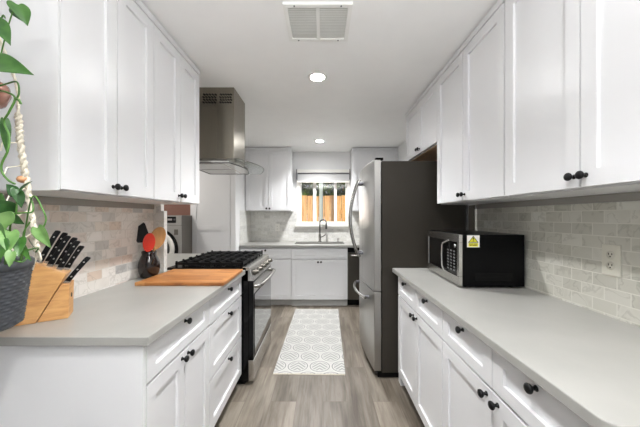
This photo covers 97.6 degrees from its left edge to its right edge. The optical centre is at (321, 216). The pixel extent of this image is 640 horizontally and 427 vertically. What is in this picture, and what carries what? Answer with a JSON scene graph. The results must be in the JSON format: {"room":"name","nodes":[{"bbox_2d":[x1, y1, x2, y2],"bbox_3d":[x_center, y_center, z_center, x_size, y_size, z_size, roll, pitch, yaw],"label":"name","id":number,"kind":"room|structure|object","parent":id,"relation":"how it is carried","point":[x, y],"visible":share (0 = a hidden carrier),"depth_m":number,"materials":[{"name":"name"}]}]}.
{"room":"kitchen","nodes":[
{"label":"kitchen","id":0,"kind":"room"},
{"bbox_2d":[164,205,189,214],"bbox_3d":[-2.550,0.110,4.470,1.500,2.400,0.100,0,0,0],"label":"wall","id":1,"kind":"structure","parent":0,"point":[171,209],"depth_m":4.42,"materials":[{"name":"pink paint"}]},
{"bbox_2d":[230,174,245,250],"bbox_3d":[-1.522,0.110,4.300,0.635,2.400,0.800,0,0,0],"label":"wall","id":2,"kind":"structure","parent":0,"point":[237,181],"depth_m":3.95,"materials":[{"name":"paint"}]},
{"bbox_2d":[190,170,229,252],"bbox_3d":[-1.558,0.278,3.926,0.555,2.045,0.047,0,0,0],"label":"door","id":3,"kind":"structure","parent":2,"relation":"in","point":[211,216],"depth_m":3.92,"materials":[{"name":"white paint"}]},
{"bbox_2d":[240,210,250,244],"bbox_3d":[-1.201,0.155,4.396,0.008,0.510,0.592,0,0,0],"label":"backsplash","id":4,"kind":"structure","parent":2,"relation":"attached to","point":[245,216],"depth_m":4.38,"materials":[{"name":"tile"}]},
{"bbox_2d":[250,152,350,241],"bbox_3d":[-0.030,0.110,4.770,2.640,2.400,0.140,0,0,0],"label":"wall","id":5,"kind":"structure","parent":0,"point":[301,160],"depth_m":4.70,"materials":[{"name":"paint"}]},
{"bbox_2d":[245,148,292,210],"bbox_3d":[-0.838,-0.586,4.513,0.715,0.982,0.364,0,0,0],"label":"upper cabinet","id":6,"kind":"object","parent":5,"relation":"attached to","point":[271,190],"visible":1,"depth_m":4.37,"materials":[{"name":"white paint"}]},
{"bbox_2d":[275,224,279,230],"bbox_3d":[-0.745,0.175,4.688,0.074,0.126,0.008,0,0,0],"label":"wall outlet","id":7,"kind":"object","parent":5,"relation":"attached to","point":[277,226],"visible":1,"depth_m":4.69,"materials":[{"name":"white plastic"}]},
{"bbox_2d":[251,211,358,240],"bbox_3d":[-0.007,0.155,4.696,2.395,0.510,0.008,0,0,0],"label":"backsplash","id":8,"kind":"structure","parent":5,"relation":"attached to","point":[263,223],"depth_m":4.69,"materials":[{"name":"tile"}]},
{"bbox_2d":[295,173,349,228],"bbox_3d":[0.025,-0.275,4.707,0.940,0.950,0.135,0,0,0],"label":"window","id":9,"kind":"structure","parent":5,"relation":"in","point":[300,225],"depth_m":4.68,"materials":[{"name":"white plastic"}]},
{"bbox_2d":[296,169,349,182],"bbox_3d":[0.020,-0.681,4.639,0.884,0.213,0.078,0,0,0],"label":"window shade","id":10,"kind":"object","parent":9,"relation":"attached to","point":[304,175],"visible":1,"depth_m":4.61,"materials":[{"name":"white fabric"}]},
{"bbox_2d":[350,148,397,210],"bbox_3d":[0.831,-0.586,4.513,0.712,0.982,0.364,0,0,0],"label":"upper cabinet","id":11,"kind":"object","parent":5,"relation":"attached to","point":[359,157],"visible":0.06,"depth_m":4.36,"materials":[{"name":"white paint"}]},
{"bbox_2d":[141,0,497,151],"bbox_3d":[-1.055,-1.130,0.600,4.690,0.080,8.400,0,0,0],"label":"ceiling","id":12,"kind":"structure","parent":0,"point":[394,50],"depth_m":1.95,"materials":[{"name":"paint"}]},
{"bbox_2d":[0,37,41,269],"bbox_3d":[-0.982,-0.460,0.823,0.252,1.260,0.221,0,0,38],"label":"macrame hanger","id":13,"kind":"object","parent":12,"relation":"hanging from","point":[24,178],"visible":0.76,"depth_m":0.87,"materials":[{"name":"fabric"}]},
{"bbox_2d":[0,82,11,108],"bbox_3d":[-1.004,-0.354,0.800,0.158,0.078,0.158,0,0,0],"label":"flowerpot","id":14,"kind":"object","parent":13,"relation":"hanging from","point":[5,98],"visible":0.81,"depth_m":0.83,"materials":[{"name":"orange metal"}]},
{"bbox_2d":[0,0,33,184],"bbox_3d":[-0.865,-0.342,0.763,0.246,0.511,0.090,0,0,18],"label":"pothos","id":15,"kind":"object","parent":13,"relation":"hanging from","point":[9,64],"visible":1,"depth_m":0.75,"materials":[{"name":"green plant"}]},
{"bbox_2d":[0,256,34,331],"bbox_3d":[-1.000,0.227,0.800,0.252,0.199,0.252,0,0,0],"label":"planter","id":16,"kind":"object","parent":13,"relation":"hanging from","point":[15,279],"visible":0.98,"depth_m":0.81,"materials":[{"name":"grey plastic"}]},
{"bbox_2d":[0,181,50,266],"bbox_3d":[-0.864,0.020,0.755,0.298,0.226,0.104,0,0,24],"label":"pothos","id":17,"kind":"object","parent":16,"relation":"in","point":[9,239],"visible":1,"depth_m":0.73,"materials":[{"name":"green plant"}]},
{"bbox_2d":[199,87,263,173],"bbox_3d":[-0.817,-0.753,2.520,0.567,0.672,0.764,0,0,0],"label":"range hood","id":18,"kind":"object","parent":12,"relation":"attached to","point":[221,109],"visible":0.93,"depth_m":2.35,"materials":[{"name":"metal"}]},
{"bbox_2d":[308,72,326,81],"bbox_3d":[-0.035,-1.086,2.180,0.152,0.008,0.152,0,0,0],"label":"recessed light","id":19,"kind":"object","parent":12,"relation":"in","point":[315,76],"visible":1,"depth_m":2.17,"materials":[{"name":"white plastic"}]},
{"bbox_2d":[283,2,352,41],"bbox_3d":[-0.022,-1.083,1.570,0.356,0.015,0.300,0,0,0],"label":"ceiling vent","id":20,"kind":"object","parent":12,"relation":"in","point":[305,21],"visible":1,"depth_m":1.55,"materials":[{"name":"metal"}]},
{"bbox_2d":[214,305,424,426],"bbox_3d":[-1.055,1.350,0.600,4.690,0.080,8.400,0,0,0],"label":"floor","id":21,"kind":"structure","parent":0,"point":[358,397],"depth_m":2.06,"materials":[{"name":"wood"}]},
{"bbox_2d":[0,346,145,426],"bbox_3d":[-0.934,0.877,0.976,0.630,0.866,0.016,0,0,0],"label":"end panel","id":22,"kind":"object","parent":21,"relation":"on","point":[41,386],"visible":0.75,"depth_m":0.97,"materials":[{"name":"white paint"}]},
{"bbox_2d":[146,301,208,426],"bbox_3d":[-0.908,0.877,1.262,0.640,0.866,0.555,0,0,0],"label":"base cabinet","id":23,"kind":"object","parent":21,"relation":"on","point":[177,362],"visible":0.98,"depth_m":1.23,"materials":[{"name":"white paint"}]},
{"bbox_2d":[0,253,244,345],"bbox_3d":[-1.246,0.426,2.053,1.307,0.032,2.195,0,0,0],"label":"countertop","id":24,"kind":"structure","parent":23,"relation":"on","point":[123,314],"depth_m":1.14,"materials":[{"name":"stone"}]},
{"bbox_2d":[15,262,73,325],"bbox_3d":[-1.141,0.293,1.119,0.215,0.233,0.105,0,0,-33],"label":"knife block","id":25,"kind":"object","parent":24,"relation":"on","point":[49,298],"visible":0.8,"depth_m":1.10,"materials":[{"name":"brown wood"}]},
{"bbox_2d":[36,230,60,262],"bbox_3d":[-1.095,0.119,1.121,0.072,0.130,0.017,0,0,-36],"label":"knife","id":26,"kind":"object","parent":25,"relation":"in","point":[56,233],"visible":0.74,"depth_m":1.12,"materials":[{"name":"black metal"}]},
{"bbox_2d":[44,232,67,263],"bbox_3d":[-1.105,0.128,1.162,0.074,0.127,0.017,0,0,-40],"label":"knife","id":27,"kind":"object","parent":25,"relation":"in","point":[63,234],"visible":0.83,"depth_m":1.16,"materials":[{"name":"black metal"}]},
{"bbox_2d":[46,235,70,266],"bbox_3d":[-1.069,0.138,1.137,0.075,0.125,0.017,0,0,-36],"label":"knife","id":28,"kind":"object","parent":25,"relation":"in","point":[66,238],"visible":1,"depth_m":1.13,"materials":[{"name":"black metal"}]},
{"bbox_2d":[54,237,77,266],"bbox_3d":[-1.079,0.147,1.179,0.076,0.122,0.017,0,0,-40],"label":"knife","id":29,"kind":"object","parent":25,"relation":"in","point":[72,239],"visible":0.8,"depth_m":1.17,"materials":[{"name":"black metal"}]},
{"bbox_2d":[56,240,79,269],"bbox_3d":[-1.045,0.157,1.153,0.076,0.119,0.017,0,0,-36],"label":"knife","id":30,"kind":"object","parent":25,"relation":"in","point":[76,243],"visible":1,"depth_m":1.15,"materials":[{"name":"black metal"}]},
{"bbox_2d":[63,245,83,269],"bbox_3d":[-1.057,0.174,1.192,0.070,0.102,0.017,0,0,-39],"label":"knife","id":31,"kind":"object","parent":25,"relation":"in","point":[80,248],"visible":0.97,"depth_m":1.19,"materials":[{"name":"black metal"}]},
{"bbox_2d":[63,256,90,282],"bbox_3d":[-1.023,0.222,1.170,0.088,0.108,0.017,0,0,-35],"label":"knife","id":32,"kind":"object","parent":25,"relation":"on","point":[86,259],"visible":1,"depth_m":1.17,"materials":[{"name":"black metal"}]},
{"bbox_2d":[138,250,159,278],"bbox_3d":[-1.170,0.320,1.897,0.139,0.179,0.139,0,0,0],"label":"jug","id":33,"kind":"object","parent":24,"relation":"on","point":[149,262],"visible":0.92,"depth_m":1.85,"materials":[{"name":"brown ceramic"}]},
{"bbox_2d":[136,222,147,242],"bbox_3d":[-1.220,0.209,1.897,0.123,0.344,0.034,0,0,-14],"label":"spatula","id":34,"kind":"object","parent":33,"relation":"in","point":[142,230],"visible":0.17,"depth_m":1.90,"materials":[{"name":"black plastic"}]},
{"bbox_2d":[143,233,154,251],"bbox_3d":[-1.149,0.243,1.862,0.069,0.276,0.051,0,0,0],"label":"spoon","id":35,"kind":"object","parent":33,"relation":"in","point":[149,239],"visible":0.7,"depth_m":1.85,"materials":[{"name":"red plastic"}]},
{"bbox_2d":[152,227,165,250],"bbox_3d":[-1.139,0.224,1.929,0.112,0.314,0.030,0,0,-20],"label":"wooden spoon","id":36,"kind":"object","parent":33,"relation":"in","point":[159,233],"visible":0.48,"depth_m":1.93,"materials":[{"name":"brown wood"}]},
{"bbox_2d":[135,269,242,285],"bbox_3d":[-0.849,0.399,1.878,0.529,0.020,0.432,0,0,0],"label":"cutting board","id":37,"kind":"object","parent":24,"relation":"on","point":[174,277],"visible":1,"depth_m":1.79,"materials":[{"name":"brown wood"}]},
{"bbox_2d":[167,215,191,252],"bbox_3d":[-2.143,0.644,3.934,0.665,1.332,0.772,0,0,0],"label":"washing machine","id":38,"kind":"object","parent":21,"relation":"on","point":[179,227],"visible":0.16,"depth_m":3.60,"materials":[{"name":"white plastic"}]},
{"bbox_2d":[167,250,275,383],"bbox_3d":[-0.833,0.828,2.554,0.742,0.964,0.755,0,0,0],"label":"gas range","id":39,"kind":"object","parent":21,"relation":"on","point":[255,295],"visible":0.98,"depth_m":2.23,"materials":[{"name":"black metal"}]},
{"bbox_2d":[167,255,260,270],"bbox_3d":[-0.898,0.405,2.554,0.612,0.022,0.755,0,0,0],"label":"cooktop","id":40,"kind":"object","parent":39,"relation":"in","point":[245,266],"depth_m":2.23,"materials":[{"name":"black metal"}]},
{"bbox_2d":[208,278,240,426],"bbox_3d":[-0.908,0.877,1.846,0.640,0.866,0.610,0,0,0],"label":"base cabinet","id":41,"kind":"object","parent":21,"relation":"on","point":[224,325],"visible":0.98,"depth_m":1.77,"materials":[{"name":"white paint"}]},
{"bbox_2d":[240,248,291,304],"bbox_3d":[-0.822,0.877,4.365,0.747,0.866,0.630,0,0,0],"label":"base cabinet","id":42,"kind":"object","parent":21,"relation":"on","point":[281,280],"visible":0.33,"depth_m":4.09,"materials":[{"name":"white paint"}]},
{"bbox_2d":[239,241,358,247],"bbox_3d":[-0.004,0.426,4.373,2.384,0.032,0.636,0,0,0],"label":"countertop","id":43,"kind":"structure","parent":42,"relation":"on","point":[253,244],"depth_m":4.17,"materials":[{"name":"stone"}]},
{"bbox_2d":[318,219,326,241],"bbox_3d":[0.014,0.221,4.598,0.156,0.379,0.057,0,0,14],"label":"faucet","id":44,"kind":"object","parent":43,"relation":"on","point":[320,236],"visible":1,"depth_m":4.59,"materials":[{"name":"metal"}]},
{"bbox_2d":[273,309,344,374],"bbox_3d":[-0.090,1.306,3.150,0.602,0.006,1.656,0,0,1],"label":"rug","id":45,"kind":"object","parent":21,"relation":"on","point":[312,344],"visible":1,"depth_m":2.82,"materials":[{"name":"fabric"}]},
{"bbox_2d":[292,248,347,305],"bbox_3d":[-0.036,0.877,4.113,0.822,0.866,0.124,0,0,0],"label":"base cabinet","id":46,"kind":"object","parent":21,"relation":"on","point":[319,275],"visible":1,"depth_m":4.09,"materials":[{"name":"white paint"}]},
{"bbox_2d":[347,248,358,304],"bbox_3d":[0.677,0.879,4.337,0.598,0.862,0.626,0,0,0],"label":"dishwasher","id":47,"kind":"object","parent":21,"relation":"on","point":[353,259],"visible":0.31,"depth_m":4.08,"materials":[{"name":"black metal"}]},
{"bbox_2d":[399,375,404,385],"bbox_3d":[0.898,0.877,2.204,0.573,0.866,0.061,0,0,0],"label":"filler panel","id":48,"kind":"object","parent":21,"relation":"on","point":[400,379],"visible":0.14,"depth_m":2.18,"materials":[{"name":"white paint"}]},
{"bbox_2d":[348,158,465,376],"bbox_3d":[0.715,0.413,2.727,0.908,1.793,0.910,0,0,0],"label":"fridge","id":49,"kind":"object","parent":21,"relation":"on","point":[398,205],"visible":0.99,"depth_m":2.27,"materials":[{"name":"metal"}]},
{"bbox_2d":[398,277,443,426],"bbox_3d":[0.873,0.877,1.772,0.624,0.866,0.800,0,0,0],"label":"base cabinet","id":50,"kind":"object","parent":21,"relation":"on","point":[420,321],"visible":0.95,"depth_m":1.68,"materials":[{"name":"white paint"}]},
{"bbox_2d":[443,312,590,426],"bbox_3d":[0.873,0.877,0.971,0.624,0.866,0.800,0,0,0],"label":"base cabinet","id":51,"kind":"object","parent":21,"relation":"on","point":[481,388],"visible":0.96,"depth_m":1.00,"materials":[{"name":"white paint"}]},
{"bbox_2d":[392,268,639,426],"bbox_3d":[0.877,0.426,1.400,0.623,0.032,1.710,0,0,0],"label":"countertop","id":52,"kind":"structure","parent":51,"relation":"on","point":[588,360],"depth_m":0.93,"materials":[{"name":"stone"}]},
{"bbox_2d":[427,230,523,286],"bbox_3d":[0.971,0.256,1.877,0.392,0.308,0.547,0,0,2],"label":"microwave","id":53,"kind":"object","parent":52,"relation":"on","point":[464,258],"visible":1,"depth_m":1.61,"materials":[{"name":"black metal"}]},
{"bbox_2d":[468,236,477,246],"bbox_3d":[0.869,0.139,1.608,0.058,0.062,0.001,0,0,2],"label":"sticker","id":54,"kind":"object","parent":53,"relation":"attached to","point":[473,242],"depth_m":1.61,"materials":[{"name":"yellow paper"}]},
{"bbox_2d":[398,141,626,229],"bbox_3d":[1.240,0.110,0.600,0.100,2.400,8.400,0,0,0],"label":"wall","id":55,"kind":"structure","parent":0,"point":[402,148],"depth_m":4.04,"materials":[{"name":"paint"}]},
{"bbox_2d":[405,77,436,160],"bbox_3d":[1.018,-0.821,2.543,0.334,0.513,0.797,0,0,0],"label":"upper cabinet","id":56,"kind":"object","parent":55,"relation":"attached to","point":[421,118],"visible":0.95,"depth_m":2.48,"materials":[{"name":"white paint"}]},
{"bbox_2d":[468,205,474,229],"bbox_3d":[1.184,0.158,2.211,0.012,0.504,0.089,0,0,0],"label":"trim","id":57,"kind":"structure","parent":55,"relation":"attached to","point":[471,208],"depth_m":2.21,"materials":[{"name":"paint"}]},
{"bbox_2d":[436,0,564,204],"bbox_3d":[1.018,-0.586,1.750,0.334,0.982,0.787,0,0,0],"label":"upper cabinet","id":58,"kind":"object","parent":55,"relation":"attached to","point":[471,86],"visible":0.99,"depth_m":1.62,"materials":[{"name":"white paint"}]},
{"bbox_2d":[475,201,639,326],"bbox_3d":[1.186,0.175,1.282,0.008,0.470,1.765,0,0,0],"label":"backsplash","id":59,"kind":"structure","parent":55,"relation":"attached to","point":[563,243],"depth_m":1.28,"materials":[{"name":"tile"}]},
{"bbox_2d":[475,192,639,208],"bbox_3d":[1.181,-0.077,1.270,0.018,0.033,1.740,0,0,0],"label":"trim","id":60,"kind":"structure","parent":55,"relation":"attached to","point":[629,196],"depth_m":1.31,"materials":[{"name":"white wood"}]},
{"bbox_2d":[505,0,639,196],"bbox_3d":[1.018,-0.586,0.956,0.334,0.982,0.787,0,0,0],"label":"upper cabinet","id":61,"kind":"object","parent":55,"relation":"attached to","point":[572,67],"visible":1,"depth_m":0.99,"materials":[{"name":"white paint"}]},
{"bbox_2d":[602,244,620,277],"bbox_3d":[1.178,0.176,1.141,0.008,0.126,0.074,0,0,0],"label":"wall outlet","id":62,"kind":"object","parent":55,"relation":"attached to","point":[611,254],"visible":1,"depth_m":1.14,"materials":[{"name":"beige plastic"}]},
{"bbox_2d":[606,261,614,269],"bbox_3d":[1.178,0.198,1.141,0.008,0.032,0.033,0,0,0],"label":"socket","id":63,"kind":"object","parent":62,"relation":"attached to","point":[610,265],"depth_m":1.14,"materials":[{"name":"beige plastic"}]},
{"bbox_2d":[606,251,614,258],"bbox_3d":[1.178,0.154,1.141,0.008,0.032,0.033,0,0,0],"label":"socket","id":64,"kind":"object","parent":62,"relation":"attached to","point":[609,254],"depth_m":1.14,"materials":[{"name":"beige plastic"}]},
{"bbox_3d":[-1.310,0.110,1.535,0.120,2.400,1.130,0,0,0],"label":"wall","id":65,"kind":"structure","parent":0,"visible":0},
{"bbox_2d":[0,0,154,199],"bbox_3d":[-1.062,-0.585,1.234,0.372,0.985,0.547,0,0,0],"label":"upper cabinet","id":66,"kind":"object","parent":65,"relation":"attached to","point":[87,106],"visible":1,"depth_m":1.08,"materials":[{"name":"white paint"}]},
{"bbox_2d":[2,193,153,208],"bbox_3d":[-1.241,-0.075,1.512,0.018,0.037,1.085,0,0,0],"label":"trim","id":67,"kind":"structure","parent":65,"relation":"attached to","point":[43,199],"depth_m":1.45,"materials":[{"name":"white wood"}]},
{"bbox_2d":[7,204,152,298],"bbox_3d":[-1.246,0.177,1.515,0.008,0.466,1.090,0,0,0],"label":"backsplash","id":68,"kind":"structure","parent":65,"relation":"attached to","point":[108,235],"depth_m":1.55,"materials":[{"name":"tile"}]},
{"bbox_2d":[101,18,199,204],"bbox_3d":[-1.062,-0.585,1.789,0.372,0.985,0.560,0,0,0],"label":"upper cabinet","id":69,"kind":"object","parent":65,"relation":"attached to","point":[176,77],"visible":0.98,"depth_m":1.73,"materials":[{"name":"white paint"}]},
{"bbox_2d":[153,204,166,272],"bbox_3d":[-1.206,0.158,2.080,0.088,0.505,0.040,0,0,0],"label":"trim","id":70,"kind":"structure","parent":65,"relation":"attached to","point":[159,215],"depth_m":2.06,"materials":[{"name":"wood"}]},
{"label":"outside","id":71,"kind":"structure","parent":0,"visible":0},
{"bbox_3d":[0.000,1.370,8.450,10.000,0.120,7.100,0,0,0],"label":"ground","id":72,"kind":"structure","parent":71,"visible":0},
{"bbox_2d":[319,183,322,221],"bbox_3d":[-0.020,-0.065,6.550,0.090,2.750,0.090,0,0,0],"label":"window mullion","id":73,"kind":"object","parent":72,"relation":"on","point":[320,184],"visible":0.2,"depth_m":6.52,"materials":[{"name":"white wood"}]},
{"bbox_2d":[301,195,344,221],"bbox_3d":[-0.050,0.371,7.234,5.100,1.878,0.091,0,0,0],"label":"fence","id":74,"kind":"object","parent":72,"relation":"on","point":[306,201],"visible":0.08,"depth_m":7.20,"materials":[{"name":"brown wood"}]},
{"bbox_2d":[301,183,344,217],"bbox_3d":[-0.096,-0.179,8.022,5.478,2.982,1.621,0,0,0],"label":"hedge","id":75,"kind":"object","parent":72,"relation":"on","point":[306,188],"visible":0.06,"depth_m":7.68,"materials":[{"name":"green plant"}]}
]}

